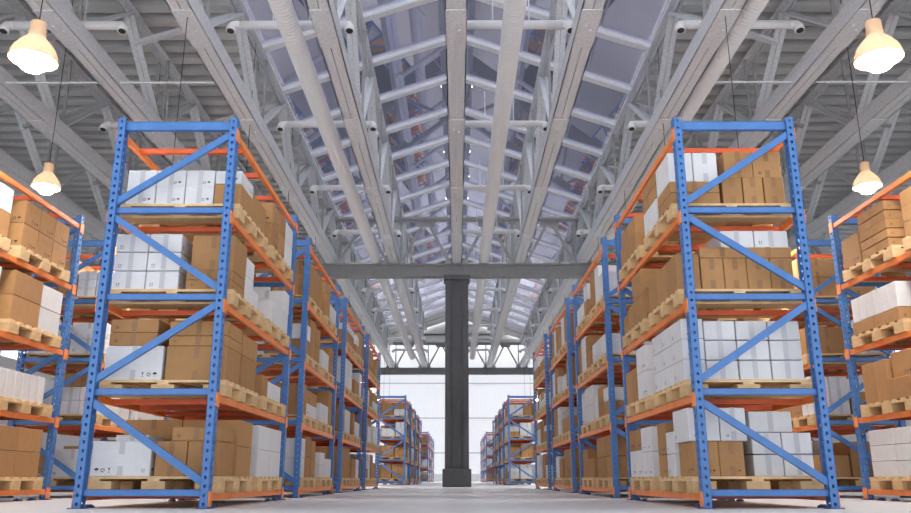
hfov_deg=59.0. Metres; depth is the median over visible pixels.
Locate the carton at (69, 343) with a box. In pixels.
[27,343,69,352]
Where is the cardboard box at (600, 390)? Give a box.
[598,385,622,402]
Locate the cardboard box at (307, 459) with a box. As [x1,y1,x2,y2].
[304,457,309,476]
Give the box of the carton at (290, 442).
[281,438,304,457]
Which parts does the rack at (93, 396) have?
foot plate, post, post, post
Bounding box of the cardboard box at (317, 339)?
[315,328,319,347]
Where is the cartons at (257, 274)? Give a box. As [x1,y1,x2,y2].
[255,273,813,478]
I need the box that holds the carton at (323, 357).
[319,350,328,370]
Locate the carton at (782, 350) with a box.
[767,340,801,360]
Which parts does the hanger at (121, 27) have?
hanger rod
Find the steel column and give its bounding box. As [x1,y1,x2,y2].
[442,275,471,486]
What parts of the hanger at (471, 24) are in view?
hanger rod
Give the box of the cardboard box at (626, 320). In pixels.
[624,314,629,333]
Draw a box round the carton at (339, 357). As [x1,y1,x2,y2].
[334,356,347,373]
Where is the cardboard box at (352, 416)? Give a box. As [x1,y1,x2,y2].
[350,413,354,424]
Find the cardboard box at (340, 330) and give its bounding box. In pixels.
[320,329,349,339]
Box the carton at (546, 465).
[546,465,554,477]
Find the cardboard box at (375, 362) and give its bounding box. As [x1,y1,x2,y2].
[373,359,377,379]
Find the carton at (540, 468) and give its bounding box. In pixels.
[539,466,542,477]
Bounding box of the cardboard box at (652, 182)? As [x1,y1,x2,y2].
[648,173,655,192]
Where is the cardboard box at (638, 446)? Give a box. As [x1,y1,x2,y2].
[635,429,641,450]
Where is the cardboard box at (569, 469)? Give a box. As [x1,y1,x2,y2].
[568,468,582,477]
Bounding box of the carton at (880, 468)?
[872,461,898,476]
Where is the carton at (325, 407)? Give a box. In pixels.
[324,405,327,424]
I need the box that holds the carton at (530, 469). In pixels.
[519,465,534,477]
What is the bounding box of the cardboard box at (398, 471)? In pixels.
[392,469,405,473]
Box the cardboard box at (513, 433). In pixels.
[510,431,518,435]
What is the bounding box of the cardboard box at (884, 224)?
[872,219,903,234]
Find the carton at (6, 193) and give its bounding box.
[0,182,13,213]
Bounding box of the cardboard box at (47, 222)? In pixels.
[39,210,55,239]
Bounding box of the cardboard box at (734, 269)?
[722,258,747,288]
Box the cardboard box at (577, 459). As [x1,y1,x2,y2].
[568,458,579,467]
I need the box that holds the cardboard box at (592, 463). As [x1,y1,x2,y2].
[588,458,597,476]
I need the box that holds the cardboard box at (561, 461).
[559,459,563,467]
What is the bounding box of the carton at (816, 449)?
[812,441,819,455]
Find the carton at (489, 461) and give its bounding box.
[487,459,491,466]
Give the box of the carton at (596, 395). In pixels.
[594,393,598,418]
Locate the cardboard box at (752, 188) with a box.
[741,177,763,202]
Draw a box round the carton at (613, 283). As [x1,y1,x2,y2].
[598,271,631,298]
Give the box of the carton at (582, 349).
[581,339,583,356]
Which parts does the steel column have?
cap plate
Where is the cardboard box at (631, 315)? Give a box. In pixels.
[628,305,634,329]
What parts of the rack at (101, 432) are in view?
post, post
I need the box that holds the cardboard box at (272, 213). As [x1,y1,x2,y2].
[261,202,279,231]
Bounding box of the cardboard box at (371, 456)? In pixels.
[370,455,372,466]
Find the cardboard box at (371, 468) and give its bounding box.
[369,466,372,477]
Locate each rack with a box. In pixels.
[0,171,84,500]
[0,239,170,497]
[67,118,297,508]
[242,238,340,497]
[307,298,364,492]
[345,334,380,489]
[378,395,410,484]
[385,404,414,484]
[392,411,418,483]
[398,417,421,483]
[421,431,429,481]
[421,439,432,481]
[480,441,492,481]
[483,436,492,481]
[484,431,501,481]
[492,419,515,483]
[495,411,521,483]
[499,404,528,484]
[503,395,536,484]
[532,334,587,489]
[548,298,600,492]
[572,237,672,497]
[614,117,844,508]
[789,239,910,497]
[828,171,910,500]
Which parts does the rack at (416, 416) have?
post, post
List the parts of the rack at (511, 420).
post, post, post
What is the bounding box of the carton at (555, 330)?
[554,330,555,354]
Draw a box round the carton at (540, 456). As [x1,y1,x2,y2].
[539,455,542,466]
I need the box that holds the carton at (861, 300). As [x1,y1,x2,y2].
[858,295,867,320]
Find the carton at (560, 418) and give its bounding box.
[558,416,567,426]
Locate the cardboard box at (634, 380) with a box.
[631,367,638,401]
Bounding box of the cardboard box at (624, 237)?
[621,226,627,247]
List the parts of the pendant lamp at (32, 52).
bulb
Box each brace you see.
[0,12,157,184]
[46,12,341,321]
[134,11,386,333]
[527,11,778,332]
[724,11,865,127]
[781,11,910,184]
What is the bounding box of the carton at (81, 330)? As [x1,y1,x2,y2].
[72,323,110,339]
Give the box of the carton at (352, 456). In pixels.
[350,454,368,461]
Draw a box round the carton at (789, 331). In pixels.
[766,321,799,340]
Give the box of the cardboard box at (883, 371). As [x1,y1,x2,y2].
[873,359,892,401]
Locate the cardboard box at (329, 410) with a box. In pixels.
[328,408,330,424]
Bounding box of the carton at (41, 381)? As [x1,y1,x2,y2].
[35,377,45,402]
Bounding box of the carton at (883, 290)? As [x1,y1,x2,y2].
[879,285,890,311]
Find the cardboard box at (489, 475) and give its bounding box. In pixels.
[487,473,491,478]
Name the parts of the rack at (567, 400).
post, post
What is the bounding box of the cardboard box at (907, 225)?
[904,219,910,236]
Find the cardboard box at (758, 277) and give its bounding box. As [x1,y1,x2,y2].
[745,258,771,288]
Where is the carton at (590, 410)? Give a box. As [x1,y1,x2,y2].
[585,403,594,423]
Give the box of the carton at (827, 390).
[826,389,829,401]
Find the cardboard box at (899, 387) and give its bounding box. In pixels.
[888,374,910,398]
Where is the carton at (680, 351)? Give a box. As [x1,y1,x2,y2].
[672,339,704,364]
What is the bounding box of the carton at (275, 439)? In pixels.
[270,429,280,451]
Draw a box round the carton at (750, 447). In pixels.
[742,433,780,454]
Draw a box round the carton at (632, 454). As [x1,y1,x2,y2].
[630,451,636,476]
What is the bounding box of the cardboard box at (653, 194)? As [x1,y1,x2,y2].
[649,185,656,205]
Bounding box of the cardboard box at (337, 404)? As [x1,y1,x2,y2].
[332,403,344,417]
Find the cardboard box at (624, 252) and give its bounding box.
[621,243,627,267]
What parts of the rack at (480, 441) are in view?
post, post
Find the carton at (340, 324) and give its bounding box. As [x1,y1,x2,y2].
[339,323,350,332]
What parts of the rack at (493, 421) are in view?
post, post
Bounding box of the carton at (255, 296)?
[252,291,257,308]
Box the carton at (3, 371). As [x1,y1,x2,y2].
[0,367,7,395]
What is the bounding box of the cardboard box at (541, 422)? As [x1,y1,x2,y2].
[540,422,542,442]
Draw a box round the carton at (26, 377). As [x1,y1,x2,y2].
[20,373,30,400]
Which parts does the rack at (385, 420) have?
post, post, post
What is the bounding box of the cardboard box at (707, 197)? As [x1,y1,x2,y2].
[658,193,719,219]
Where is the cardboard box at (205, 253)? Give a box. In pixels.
[191,235,246,280]
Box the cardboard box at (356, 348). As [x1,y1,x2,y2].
[354,344,358,352]
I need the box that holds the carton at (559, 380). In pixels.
[557,376,562,385]
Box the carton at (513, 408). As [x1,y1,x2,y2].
[510,405,522,414]
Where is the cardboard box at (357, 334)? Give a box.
[354,332,360,355]
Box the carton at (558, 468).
[556,456,563,477]
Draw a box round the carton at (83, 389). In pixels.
[80,387,112,400]
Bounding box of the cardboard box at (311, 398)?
[307,390,316,407]
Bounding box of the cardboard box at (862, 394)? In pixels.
[848,392,865,413]
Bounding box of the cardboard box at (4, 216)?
[0,209,10,236]
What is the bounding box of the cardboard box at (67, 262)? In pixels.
[51,260,93,295]
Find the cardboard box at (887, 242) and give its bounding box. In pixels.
[875,238,902,252]
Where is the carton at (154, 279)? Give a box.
[145,271,185,288]
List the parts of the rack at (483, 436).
post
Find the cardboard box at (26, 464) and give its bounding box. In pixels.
[12,451,39,476]
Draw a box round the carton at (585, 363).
[584,354,586,370]
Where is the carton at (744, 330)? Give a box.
[733,321,767,340]
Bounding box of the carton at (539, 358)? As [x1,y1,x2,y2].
[536,356,548,368]
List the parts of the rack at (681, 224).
post, post, post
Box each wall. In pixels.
[0,315,115,452]
[350,345,560,481]
[408,322,517,338]
[814,287,910,442]
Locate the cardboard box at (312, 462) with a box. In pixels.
[310,459,314,476]
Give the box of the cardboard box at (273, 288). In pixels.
[272,287,286,292]
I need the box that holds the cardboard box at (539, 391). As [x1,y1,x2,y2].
[537,388,544,396]
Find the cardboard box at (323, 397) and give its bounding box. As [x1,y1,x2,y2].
[310,391,331,408]
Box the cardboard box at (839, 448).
[832,442,870,458]
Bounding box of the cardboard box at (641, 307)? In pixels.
[633,294,649,325]
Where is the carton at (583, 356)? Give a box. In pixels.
[582,356,583,371]
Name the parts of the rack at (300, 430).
post, post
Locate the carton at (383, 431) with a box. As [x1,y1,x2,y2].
[380,428,395,435]
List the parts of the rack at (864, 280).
post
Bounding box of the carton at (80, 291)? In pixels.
[77,288,95,295]
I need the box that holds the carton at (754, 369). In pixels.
[737,360,771,379]
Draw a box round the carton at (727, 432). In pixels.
[718,407,746,440]
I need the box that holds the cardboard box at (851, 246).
[841,232,862,268]
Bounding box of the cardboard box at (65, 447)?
[63,446,92,448]
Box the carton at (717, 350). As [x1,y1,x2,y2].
[704,340,736,360]
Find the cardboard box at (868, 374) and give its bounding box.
[861,363,877,403]
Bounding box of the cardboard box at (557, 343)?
[556,339,558,353]
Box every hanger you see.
[0,0,127,34]
[99,92,196,131]
[225,14,354,34]
[276,116,376,131]
[309,181,391,193]
[332,227,401,236]
[361,284,414,293]
[371,305,418,312]
[379,322,422,328]
[386,336,425,341]
[392,347,427,352]
[456,160,530,193]
[463,208,519,236]
[465,91,546,131]
[467,0,572,33]
[468,279,504,293]
[468,293,499,312]
[468,311,495,328]
[468,327,492,341]
[469,349,489,352]
[519,348,548,352]
[531,324,560,328]
[539,308,578,312]
[548,288,558,293]
[576,229,624,236]
[597,185,613,193]
[628,120,716,130]
[675,20,804,33]
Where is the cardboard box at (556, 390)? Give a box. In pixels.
[555,382,557,395]
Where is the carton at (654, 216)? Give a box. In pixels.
[650,198,659,228]
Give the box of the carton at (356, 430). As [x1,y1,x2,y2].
[354,422,358,436]
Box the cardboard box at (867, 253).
[862,245,875,259]
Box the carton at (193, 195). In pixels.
[184,187,216,215]
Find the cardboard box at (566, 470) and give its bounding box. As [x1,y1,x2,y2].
[565,468,568,477]
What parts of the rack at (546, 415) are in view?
post, post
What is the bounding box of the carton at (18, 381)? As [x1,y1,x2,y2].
[12,371,23,398]
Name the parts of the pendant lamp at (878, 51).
bulb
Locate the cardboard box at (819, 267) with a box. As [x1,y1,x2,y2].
[792,258,834,277]
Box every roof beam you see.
[0,65,127,202]
[0,150,117,246]
[23,0,202,170]
[66,247,97,263]
[165,0,394,367]
[305,0,427,367]
[444,0,467,262]
[487,0,606,367]
[519,0,747,367]
[728,0,888,147]
[783,67,910,202]
[787,151,910,251]
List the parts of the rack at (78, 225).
post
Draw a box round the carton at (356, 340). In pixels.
[354,335,358,346]
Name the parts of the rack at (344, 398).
post, post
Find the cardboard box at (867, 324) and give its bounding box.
[853,316,875,334]
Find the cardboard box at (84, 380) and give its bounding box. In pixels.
[82,373,87,386]
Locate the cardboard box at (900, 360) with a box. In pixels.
[890,348,910,377]
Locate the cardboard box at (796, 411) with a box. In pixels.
[791,398,802,417]
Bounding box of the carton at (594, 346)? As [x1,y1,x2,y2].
[592,343,596,362]
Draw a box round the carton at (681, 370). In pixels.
[673,360,705,383]
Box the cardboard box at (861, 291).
[838,276,874,295]
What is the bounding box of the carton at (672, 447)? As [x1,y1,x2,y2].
[666,431,678,453]
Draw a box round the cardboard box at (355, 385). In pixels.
[352,379,358,395]
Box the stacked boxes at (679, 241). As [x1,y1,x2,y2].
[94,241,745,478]
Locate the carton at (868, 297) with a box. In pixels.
[865,291,874,317]
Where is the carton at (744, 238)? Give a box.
[706,231,753,247]
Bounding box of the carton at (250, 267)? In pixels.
[245,258,254,281]
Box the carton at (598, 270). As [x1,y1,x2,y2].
[594,265,615,302]
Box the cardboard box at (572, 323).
[564,322,573,333]
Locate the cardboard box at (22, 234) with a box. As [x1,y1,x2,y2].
[7,223,38,253]
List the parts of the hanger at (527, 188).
hanger rod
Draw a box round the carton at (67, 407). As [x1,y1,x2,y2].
[60,400,79,413]
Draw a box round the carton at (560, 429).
[558,426,562,434]
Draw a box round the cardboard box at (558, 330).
[556,326,560,341]
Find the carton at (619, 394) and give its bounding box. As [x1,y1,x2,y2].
[603,387,623,402]
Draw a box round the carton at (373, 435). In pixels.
[371,432,376,438]
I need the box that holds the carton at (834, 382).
[827,376,847,388]
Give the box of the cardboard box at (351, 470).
[349,468,354,477]
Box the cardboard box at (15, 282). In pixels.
[0,270,43,304]
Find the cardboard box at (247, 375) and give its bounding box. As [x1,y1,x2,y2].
[239,355,255,391]
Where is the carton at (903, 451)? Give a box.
[895,443,910,459]
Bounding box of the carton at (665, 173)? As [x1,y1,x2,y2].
[656,153,692,197]
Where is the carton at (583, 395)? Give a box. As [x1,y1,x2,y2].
[582,393,585,424]
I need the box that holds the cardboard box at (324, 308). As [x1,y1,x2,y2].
[321,304,329,317]
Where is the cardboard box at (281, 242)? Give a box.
[278,233,284,258]
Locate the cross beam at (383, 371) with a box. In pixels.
[372,342,543,374]
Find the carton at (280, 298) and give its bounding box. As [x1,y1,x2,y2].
[254,291,288,315]
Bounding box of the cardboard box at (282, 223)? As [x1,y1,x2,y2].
[279,213,285,239]
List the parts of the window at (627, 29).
roof panel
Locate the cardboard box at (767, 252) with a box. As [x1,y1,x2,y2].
[745,247,790,258]
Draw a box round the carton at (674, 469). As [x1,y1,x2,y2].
[667,454,680,476]
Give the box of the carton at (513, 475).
[511,473,518,477]
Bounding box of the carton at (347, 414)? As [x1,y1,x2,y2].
[344,409,349,433]
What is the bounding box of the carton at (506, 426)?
[505,425,517,431]
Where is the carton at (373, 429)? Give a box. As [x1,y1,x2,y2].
[371,426,377,433]
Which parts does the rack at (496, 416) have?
post, post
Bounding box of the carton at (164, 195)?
[155,187,185,203]
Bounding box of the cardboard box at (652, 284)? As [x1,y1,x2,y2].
[648,275,658,311]
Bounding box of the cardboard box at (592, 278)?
[590,271,594,293]
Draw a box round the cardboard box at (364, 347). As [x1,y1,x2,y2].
[362,347,370,356]
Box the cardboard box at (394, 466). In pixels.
[392,464,405,468]
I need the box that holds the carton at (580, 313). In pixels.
[577,302,584,324]
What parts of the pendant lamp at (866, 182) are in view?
lamp shade, bulb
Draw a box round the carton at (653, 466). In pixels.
[647,451,660,476]
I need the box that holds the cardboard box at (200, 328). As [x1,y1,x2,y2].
[170,321,242,343]
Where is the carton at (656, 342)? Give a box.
[652,333,661,356]
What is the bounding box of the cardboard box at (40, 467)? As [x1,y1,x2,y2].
[38,462,46,469]
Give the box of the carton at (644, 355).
[636,344,653,374]
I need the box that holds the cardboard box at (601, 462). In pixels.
[597,457,606,476]
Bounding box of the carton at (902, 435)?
[893,426,910,443]
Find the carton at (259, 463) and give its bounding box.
[249,449,269,476]
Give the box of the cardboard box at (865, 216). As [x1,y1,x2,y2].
[857,209,870,225]
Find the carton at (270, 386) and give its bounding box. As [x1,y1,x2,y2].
[267,382,272,398]
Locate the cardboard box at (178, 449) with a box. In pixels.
[154,441,188,475]
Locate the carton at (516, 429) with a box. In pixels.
[510,427,518,431]
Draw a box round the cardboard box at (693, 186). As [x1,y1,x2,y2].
[657,181,718,208]
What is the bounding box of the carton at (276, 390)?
[272,384,279,402]
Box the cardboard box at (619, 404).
[604,401,624,414]
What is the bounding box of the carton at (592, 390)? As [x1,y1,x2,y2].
[585,385,602,406]
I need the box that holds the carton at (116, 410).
[112,398,120,415]
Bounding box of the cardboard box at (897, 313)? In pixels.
[874,307,910,326]
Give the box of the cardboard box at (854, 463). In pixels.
[849,459,873,476]
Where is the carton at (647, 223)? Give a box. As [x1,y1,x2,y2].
[644,208,650,236]
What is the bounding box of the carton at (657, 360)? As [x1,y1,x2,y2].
[653,352,662,373]
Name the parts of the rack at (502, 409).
post, post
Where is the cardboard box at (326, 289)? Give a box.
[321,282,330,297]
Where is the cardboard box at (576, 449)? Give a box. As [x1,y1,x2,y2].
[568,448,581,458]
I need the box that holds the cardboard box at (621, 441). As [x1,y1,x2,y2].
[605,435,626,456]
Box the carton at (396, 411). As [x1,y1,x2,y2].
[394,409,406,415]
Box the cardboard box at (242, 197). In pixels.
[214,184,252,216]
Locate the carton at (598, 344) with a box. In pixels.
[596,339,600,358]
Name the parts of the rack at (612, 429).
post, post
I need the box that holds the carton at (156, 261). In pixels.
[147,253,190,275]
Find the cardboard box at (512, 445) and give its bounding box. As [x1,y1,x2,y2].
[510,443,519,447]
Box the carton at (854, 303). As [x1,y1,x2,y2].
[851,298,860,322]
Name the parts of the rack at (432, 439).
post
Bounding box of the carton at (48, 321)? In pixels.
[37,307,59,335]
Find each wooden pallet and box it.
[0,234,10,251]
[0,245,69,281]
[0,319,61,347]
[0,396,52,416]
[0,477,42,489]
[22,353,105,372]
[31,414,125,427]
[43,477,74,485]
[60,296,129,317]
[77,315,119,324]
[87,476,252,492]
[99,380,257,406]
[109,289,262,326]
[119,204,267,251]
[168,396,285,416]
[175,318,289,347]
[247,245,292,281]
[252,477,281,490]
[256,354,320,373]
[260,414,317,429]
[263,367,333,384]
[284,477,315,487]
[284,477,331,486]
[293,295,322,319]
[293,315,336,335]
[307,386,352,398]
[311,431,350,440]
[318,421,331,434]
[320,342,354,357]
[333,393,361,404]
[333,478,350,485]
[338,353,362,366]
[346,441,371,448]
[347,405,372,413]
[350,478,359,484]
[351,435,359,443]
[352,369,373,379]
[360,478,370,483]
[363,376,378,386]
[370,478,375,483]
[372,443,377,450]
[379,457,406,460]
[379,478,406,481]
[380,415,407,420]
[380,436,406,439]
[506,415,533,419]
[506,436,533,440]
[507,457,534,460]
[507,478,534,481]
[534,376,549,386]
[536,478,579,483]
[539,369,555,380]
[540,404,550,413]
[542,441,590,448]
[542,478,552,483]
[551,353,574,366]
[552,393,576,404]
[553,435,561,443]
[555,478,563,484]
[558,341,577,357]
[561,385,589,397]
[561,431,595,440]
[563,478,579,485]
[576,314,619,335]
[578,367,622,384]
[581,421,592,434]
[582,477,627,486]
[589,295,632,319]
[591,353,636,373]
[593,414,656,429]
[596,477,628,487]
[619,245,693,281]
[622,318,736,347]
[626,395,743,416]
[630,477,710,490]
[643,203,791,251]
[648,289,802,326]
[653,380,812,406]
[659,476,823,492]
[763,315,832,326]
[769,296,853,319]
[791,414,886,427]
[799,353,886,371]
[833,477,869,485]
[842,245,910,281]
[851,318,910,347]
[860,396,910,416]
[869,477,910,489]
[902,236,910,250]
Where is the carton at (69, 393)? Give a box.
[62,387,80,400]
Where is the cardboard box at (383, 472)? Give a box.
[379,465,391,477]
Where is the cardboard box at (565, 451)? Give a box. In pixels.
[564,450,567,459]
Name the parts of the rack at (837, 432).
post, post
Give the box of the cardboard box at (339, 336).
[320,335,349,344]
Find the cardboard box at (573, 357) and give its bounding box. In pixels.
[566,356,578,386]
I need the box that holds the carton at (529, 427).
[519,423,533,435]
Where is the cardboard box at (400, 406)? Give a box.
[394,403,406,409]
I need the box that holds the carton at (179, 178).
[157,171,186,187]
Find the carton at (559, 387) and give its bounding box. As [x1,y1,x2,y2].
[557,385,561,392]
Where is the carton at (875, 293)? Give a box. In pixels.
[872,288,882,314]
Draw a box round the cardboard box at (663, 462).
[659,455,668,476]
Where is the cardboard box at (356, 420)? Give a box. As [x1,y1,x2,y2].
[355,416,367,428]
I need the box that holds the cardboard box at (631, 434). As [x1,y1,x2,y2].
[629,431,635,451]
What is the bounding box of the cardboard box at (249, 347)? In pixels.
[241,334,257,362]
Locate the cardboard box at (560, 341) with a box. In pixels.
[559,335,561,348]
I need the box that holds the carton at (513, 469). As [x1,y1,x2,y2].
[511,467,518,472]
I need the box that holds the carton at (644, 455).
[642,452,647,476]
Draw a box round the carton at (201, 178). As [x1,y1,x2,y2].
[186,170,215,187]
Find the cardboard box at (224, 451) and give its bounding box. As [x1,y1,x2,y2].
[187,441,234,475]
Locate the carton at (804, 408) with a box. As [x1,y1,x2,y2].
[802,405,807,415]
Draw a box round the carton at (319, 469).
[314,465,323,476]
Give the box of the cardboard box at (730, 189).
[719,177,742,202]
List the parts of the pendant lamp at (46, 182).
lamp shade, bulb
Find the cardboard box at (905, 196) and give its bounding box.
[899,186,910,207]
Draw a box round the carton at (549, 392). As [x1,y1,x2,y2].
[544,392,552,404]
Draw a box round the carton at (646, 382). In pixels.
[637,370,654,398]
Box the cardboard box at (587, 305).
[584,299,590,316]
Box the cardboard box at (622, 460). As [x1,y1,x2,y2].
[606,456,627,476]
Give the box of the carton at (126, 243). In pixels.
[116,234,150,253]
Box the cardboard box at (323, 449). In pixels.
[315,446,349,477]
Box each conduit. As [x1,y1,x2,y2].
[5,82,214,83]
[698,81,907,82]
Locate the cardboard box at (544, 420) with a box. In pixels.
[542,419,553,430]
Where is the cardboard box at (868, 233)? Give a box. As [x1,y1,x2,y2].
[859,227,874,242]
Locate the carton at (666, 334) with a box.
[661,327,671,350]
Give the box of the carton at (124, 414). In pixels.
[120,408,128,419]
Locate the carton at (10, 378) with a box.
[4,369,15,397]
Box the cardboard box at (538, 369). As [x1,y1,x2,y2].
[536,366,539,375]
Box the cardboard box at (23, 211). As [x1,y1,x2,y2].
[9,200,41,230]
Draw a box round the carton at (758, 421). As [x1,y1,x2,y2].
[745,411,792,432]
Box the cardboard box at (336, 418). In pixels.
[332,417,343,430]
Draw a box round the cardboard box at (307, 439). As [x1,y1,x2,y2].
[286,436,310,456]
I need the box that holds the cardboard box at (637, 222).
[628,216,644,239]
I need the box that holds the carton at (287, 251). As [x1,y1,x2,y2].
[284,242,291,267]
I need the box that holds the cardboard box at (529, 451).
[520,443,534,456]
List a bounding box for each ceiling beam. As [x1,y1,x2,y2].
[268,0,414,359]
[469,0,526,359]
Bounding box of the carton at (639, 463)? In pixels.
[636,450,643,476]
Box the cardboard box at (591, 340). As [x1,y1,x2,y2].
[586,335,602,353]
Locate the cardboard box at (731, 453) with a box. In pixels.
[717,441,745,475]
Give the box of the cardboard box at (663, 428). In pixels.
[657,422,673,454]
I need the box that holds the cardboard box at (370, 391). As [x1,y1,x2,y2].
[363,388,371,407]
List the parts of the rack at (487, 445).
post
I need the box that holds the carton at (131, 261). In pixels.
[114,252,148,271]
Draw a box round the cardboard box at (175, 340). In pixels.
[169,336,241,353]
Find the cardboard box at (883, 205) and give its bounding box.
[870,200,901,217]
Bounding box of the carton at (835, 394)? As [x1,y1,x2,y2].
[829,389,848,401]
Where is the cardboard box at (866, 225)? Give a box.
[858,219,871,233]
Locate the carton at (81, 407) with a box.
[78,401,111,414]
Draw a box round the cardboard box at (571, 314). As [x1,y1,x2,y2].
[564,313,573,324]
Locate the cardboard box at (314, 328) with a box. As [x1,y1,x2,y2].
[312,323,315,358]
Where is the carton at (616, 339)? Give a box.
[600,333,635,355]
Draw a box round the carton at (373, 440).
[371,438,376,443]
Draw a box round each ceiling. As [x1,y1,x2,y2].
[0,0,383,338]
[364,334,550,344]
[524,0,910,338]
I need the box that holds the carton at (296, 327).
[288,323,310,341]
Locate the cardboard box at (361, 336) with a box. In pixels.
[360,336,362,357]
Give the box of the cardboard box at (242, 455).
[232,446,250,476]
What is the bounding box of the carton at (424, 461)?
[423,459,426,466]
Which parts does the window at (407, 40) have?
roof panel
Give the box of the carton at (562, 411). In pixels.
[558,407,579,416]
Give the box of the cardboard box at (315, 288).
[290,260,321,308]
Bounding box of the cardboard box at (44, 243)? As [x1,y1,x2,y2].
[36,232,52,261]
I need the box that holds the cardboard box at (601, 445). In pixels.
[596,437,605,457]
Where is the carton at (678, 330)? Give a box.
[670,319,702,344]
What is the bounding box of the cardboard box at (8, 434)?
[0,425,18,450]
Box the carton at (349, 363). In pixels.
[348,360,351,377]
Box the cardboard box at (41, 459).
[39,454,46,461]
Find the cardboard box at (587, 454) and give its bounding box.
[583,450,596,477]
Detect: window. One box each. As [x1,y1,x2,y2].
[242,0,456,336]
[456,0,670,339]
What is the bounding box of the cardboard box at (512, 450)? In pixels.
[510,448,519,456]
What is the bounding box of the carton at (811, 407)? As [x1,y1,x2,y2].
[807,402,831,414]
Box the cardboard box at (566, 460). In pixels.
[564,459,567,468]
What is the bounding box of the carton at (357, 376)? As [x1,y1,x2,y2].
[352,373,361,397]
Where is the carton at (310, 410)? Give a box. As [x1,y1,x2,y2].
[306,403,315,418]
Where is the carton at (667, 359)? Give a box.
[662,346,672,369]
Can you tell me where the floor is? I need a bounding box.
[0,482,910,512]
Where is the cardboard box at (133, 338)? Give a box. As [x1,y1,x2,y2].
[109,332,168,346]
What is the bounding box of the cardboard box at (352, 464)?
[349,459,355,467]
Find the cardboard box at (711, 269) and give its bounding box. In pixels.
[699,258,724,288]
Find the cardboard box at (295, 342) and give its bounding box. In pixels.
[266,339,309,354]
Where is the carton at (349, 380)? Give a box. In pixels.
[347,375,351,390]
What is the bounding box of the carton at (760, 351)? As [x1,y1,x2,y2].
[735,341,769,360]
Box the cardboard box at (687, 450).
[679,441,719,475]
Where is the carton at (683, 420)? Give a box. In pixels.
[673,408,719,442]
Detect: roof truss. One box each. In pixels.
[0,0,169,180]
[0,105,121,233]
[0,148,118,263]
[35,217,910,278]
[64,0,351,326]
[199,0,394,349]
[334,0,426,346]
[487,0,577,344]
[519,0,712,347]
[570,0,848,312]
[760,0,910,181]
[772,104,910,232]
[790,149,910,258]
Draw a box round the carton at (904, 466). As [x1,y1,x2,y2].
[897,460,910,476]
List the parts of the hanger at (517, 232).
hanger rod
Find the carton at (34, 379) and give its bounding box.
[28,375,38,401]
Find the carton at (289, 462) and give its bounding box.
[284,458,303,476]
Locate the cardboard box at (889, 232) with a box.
[873,228,905,243]
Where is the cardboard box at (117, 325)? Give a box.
[110,319,170,333]
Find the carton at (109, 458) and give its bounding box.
[90,441,156,475]
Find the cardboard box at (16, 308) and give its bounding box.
[0,294,39,327]
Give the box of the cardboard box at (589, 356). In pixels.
[586,351,592,368]
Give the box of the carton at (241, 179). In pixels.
[216,171,252,198]
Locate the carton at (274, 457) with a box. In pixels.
[268,451,279,476]
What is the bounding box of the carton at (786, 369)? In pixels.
[770,360,803,379]
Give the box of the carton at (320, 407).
[316,403,323,422]
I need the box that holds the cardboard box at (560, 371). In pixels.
[557,368,565,377]
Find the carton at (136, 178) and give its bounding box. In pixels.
[128,170,157,187]
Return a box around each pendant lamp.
[7,0,58,73]
[31,1,72,194]
[167,17,187,167]
[246,47,255,172]
[657,47,664,145]
[725,16,738,147]
[840,0,882,193]
[853,0,904,72]
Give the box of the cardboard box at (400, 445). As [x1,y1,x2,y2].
[398,444,408,450]
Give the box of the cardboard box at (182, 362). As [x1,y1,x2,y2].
[164,346,240,384]
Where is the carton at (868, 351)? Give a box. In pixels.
[850,343,882,352]
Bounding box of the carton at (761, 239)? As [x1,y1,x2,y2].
[752,231,787,247]
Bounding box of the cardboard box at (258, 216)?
[251,193,265,236]
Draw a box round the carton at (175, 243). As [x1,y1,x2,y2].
[149,234,192,261]
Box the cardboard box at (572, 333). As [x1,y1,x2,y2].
[564,332,581,340]
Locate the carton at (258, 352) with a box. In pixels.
[256,342,266,353]
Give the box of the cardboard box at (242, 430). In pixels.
[183,420,252,447]
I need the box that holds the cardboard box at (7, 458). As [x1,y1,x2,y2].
[0,450,15,476]
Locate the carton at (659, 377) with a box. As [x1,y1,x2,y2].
[654,371,664,391]
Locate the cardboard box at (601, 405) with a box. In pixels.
[598,401,603,416]
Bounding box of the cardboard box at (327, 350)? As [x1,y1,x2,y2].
[320,347,331,361]
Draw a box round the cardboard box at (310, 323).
[293,319,313,356]
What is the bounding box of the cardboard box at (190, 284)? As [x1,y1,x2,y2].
[185,280,243,297]
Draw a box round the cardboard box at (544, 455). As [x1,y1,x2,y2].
[543,454,554,477]
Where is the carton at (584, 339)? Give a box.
[583,336,586,354]
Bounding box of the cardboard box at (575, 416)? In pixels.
[566,415,580,431]
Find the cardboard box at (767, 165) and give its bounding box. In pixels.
[751,152,781,178]
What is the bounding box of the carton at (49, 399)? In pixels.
[43,392,61,402]
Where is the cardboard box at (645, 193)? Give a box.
[642,183,648,201]
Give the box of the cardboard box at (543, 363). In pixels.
[542,357,564,370]
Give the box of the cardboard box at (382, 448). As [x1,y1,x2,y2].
[379,445,395,456]
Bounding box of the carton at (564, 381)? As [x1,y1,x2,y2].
[562,374,566,390]
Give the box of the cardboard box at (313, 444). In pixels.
[310,441,315,458]
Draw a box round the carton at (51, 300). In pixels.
[39,285,62,314]
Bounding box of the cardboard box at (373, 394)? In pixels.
[372,392,375,401]
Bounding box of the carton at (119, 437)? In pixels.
[116,435,163,441]
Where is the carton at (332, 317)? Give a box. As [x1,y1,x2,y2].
[329,304,335,325]
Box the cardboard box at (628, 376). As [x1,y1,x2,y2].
[626,371,632,404]
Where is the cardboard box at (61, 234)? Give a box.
[53,219,69,247]
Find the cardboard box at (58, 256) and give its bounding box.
[50,240,66,267]
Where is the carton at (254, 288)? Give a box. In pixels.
[253,287,271,290]
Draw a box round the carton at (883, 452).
[870,444,901,460]
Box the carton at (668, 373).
[663,365,673,387]
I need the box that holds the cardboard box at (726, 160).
[716,152,752,178]
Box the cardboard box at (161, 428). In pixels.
[125,420,182,440]

